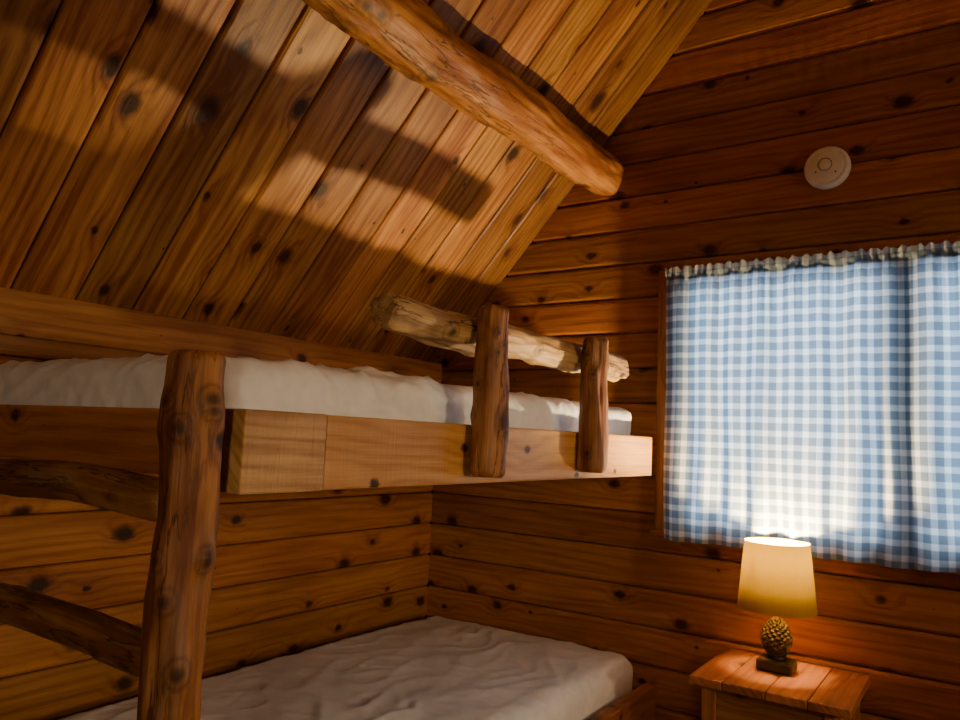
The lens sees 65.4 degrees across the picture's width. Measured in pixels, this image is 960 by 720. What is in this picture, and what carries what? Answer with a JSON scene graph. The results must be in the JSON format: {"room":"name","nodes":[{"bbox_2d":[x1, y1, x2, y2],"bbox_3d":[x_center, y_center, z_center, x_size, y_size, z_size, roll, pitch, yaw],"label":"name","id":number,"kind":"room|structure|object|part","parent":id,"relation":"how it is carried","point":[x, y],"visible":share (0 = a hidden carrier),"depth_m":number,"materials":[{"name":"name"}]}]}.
{"room":"cabin bedroom","nodes":[
{"label":"cabin bedroom","id":0,"kind":"room"},
{"bbox_2d":[0,334,433,719],"bbox_3d":[-1.605,0.641,1.538,0.082,1.900,4.850,-2,-7,34],"label":"wall","id":1,"kind":"structure","parent":0,"point":[295,572],"depth_m":2.56,"materials":[{"name":"brown wood"}]},
{"bbox_2d":[0,287,441,382],"bbox_3d":[-1.514,-0.179,1.615,0.019,0.123,4.699,-2,-7,34],"label":"trim","id":2,"kind":"structure","parent":1,"relation":"attached to","point":[22,313],"depth_m":2.33,"materials":[{"name":"brown wood"}]},
{"bbox_2d":[0,0,712,362],"bbox_3d":[0.350,-1.530,0.512,4.653,2.646,4.924,-2,-7,34],"label":"ceiling","id":3,"kind":"structure","parent":0,"point":[252,165],"depth_m":2.26,"materials":[{"name":"brown wood"}]},
{"bbox_2d":[302,0,623,195],"bbox_3d":[-0.782,-1.030,1.238,0.247,0.236,4.720,-2,-7,34],"label":"ceiling beam","id":4,"kind":"structure","parent":3,"relation":"attached to","point":[408,36],"depth_m":2.25,"materials":[{"name":"brown wood"}]},
{"bbox_2d":[427,0,959,719],"bbox_3d":[1.668,-0.425,2.395,4.600,4.484,0.112,-2,-7,34],"label":"wall","id":5,"kind":"structure","parent":0,"point":[713,154],"depth_m":2.84,"materials":[{"name":"brown wood"}]},
{"bbox_2d":[650,260,959,574],"bbox_3d":[1.277,0.149,2.501,1.450,1.040,0.031,-2,-7,34],"label":"window frame","id":6,"kind":"structure","parent":5,"relation":"attached to","point":[657,532],"depth_m":2.88,"materials":[{"name":"brown wood"}]},
{"bbox_2d":[663,240,959,571],"bbox_3d":[1.270,0.141,2.444,1.417,1.033,0.089,-2,-7,34],"label":"curtain","id":7,"kind":"object","parent":5,"relation":"hanging from","point":[814,400],"visible":0.99,"depth_m":2.51,"materials":[{"name":"fabric"}]},
{"bbox_2d":[804,146,850,188],"bbox_3d":[1.227,-0.682,2.641,0.152,0.152,0.038,-2,-7,34],"label":"smoke detector","id":8,"kind":"object","parent":5,"relation":"attached to","point":[828,167],"visible":1,"depth_m":2.63,"materials":[{"name":"white plastic"}]},
{"bbox_3d":[0.221,1.479,0.199,4.609,0.080,4.900,-2,-7,34],"label":"floor","id":9,"kind":"structure","parent":0,"visible":0},
{"bbox_2d":[0,292,655,719],"bbox_3d":[-0.340,0.758,2.243,1.184,1.725,2.167,-2,-7,34],"label":"bunk bed","id":10,"kind":"object","parent":9,"relation":"on","point":[200,449],"visible":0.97,"depth_m":1.42,"materials":[{"name":"brown wood"}]},
{"bbox_3d":[-0.744,0.283,2.642,0.040,0.145,1.880,-2,-7,34],"label":"wall rail","id":11,"kind":"part","parent":10,"relation":"part of","materials":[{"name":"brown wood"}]},
{"bbox_3d":[-0.928,0.248,1.549,1.018,0.091,0.090,-2,-7,34],"label":"foot log rail","id":12,"kind":"part","parent":10,"relation":"part of","materials":[{"name":"brown wood"}]},
{"bbox_3d":[-0.505,0.743,1.186,0.118,1.522,0.120,-2,-7,34],"label":"corner post","id":13,"kind":"part","parent":10,"relation":"part of","materials":[{"name":"brown wood"}]},
{"bbox_3d":[-0.380,0.168,1.377,0.070,0.147,0.194,-2,-7,34],"label":"rail","id":14,"kind":"part","parent":10,"relation":"part of","materials":[{"name":"beige wood"}]},
{"bbox_2d":[0,353,630,434],"bbox_3d":[-0.328,0.176,2.370,0.984,0.214,1.918,-2,-7,34],"label":"mattress","id":15,"kind":"object","parent":10,"relation":"on","point":[290,385],"visible":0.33,"depth_m":1.63,"materials":[{"name":"fabric"}]},
{"bbox_2d":[59,616,632,719],"bbox_3d":[-0.347,1.088,2.283,0.993,0.203,1.941,-2,-7,34],"label":"mattress","id":16,"kind":"object","parent":10,"relation":"on","point":[434,667],"visible":0.94,"depth_m":2.40,"materials":[{"name":"fabric"}]},
{"bbox_3d":[0.149,0.272,2.149,0.066,0.145,1.683,-2,-7,34],"label":"rail","id":17,"kind":"part","parent":10,"relation":"part of","materials":[{"name":"brown wood"}]},
{"bbox_3d":[0.028,0.076,1.843,0.094,0.420,0.094,-2,-7,34],"label":"guard post","id":18,"kind":"part","parent":10,"relation":"part of","materials":[{"name":"brown wood"}]},
{"bbox_3d":[0.350,0.138,2.317,0.097,0.417,0.106,-2,-7,34],"label":"guard post","id":19,"kind":"part","parent":10,"relation":"part of","materials":[{"name":"brown wood"}]},
{"bbox_2d":[689,648,870,719],"bbox_3d":[0.930,1.336,2.308,0.453,0.700,0.410,-2,-7,34],"label":"nightstand","id":20,"kind":"object","parent":9,"relation":"on","point":[732,686],"visible":0.91,"depth_m":2.26,"materials":[{"name":"brown wood"}]},
{"bbox_2d":[737,537,817,675],"bbox_3d":[0.957,0.792,2.410,0.242,0.404,0.242,-2,-7,34],"label":"table lamp","id":21,"kind":"object","parent":20,"relation":"on","point":[777,576],"visible":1,"depth_m":2.34,"materials":[{"name":"fabric"}]},
{"bbox_3d":[0.962,0.697,2.420,0.242,0.213,0.242,-2,-7,34],"label":"lamp shade","id":22,"kind":"part","parent":21,"relation":"part of","materials":[{"name":"beige fabric"}]}
]}

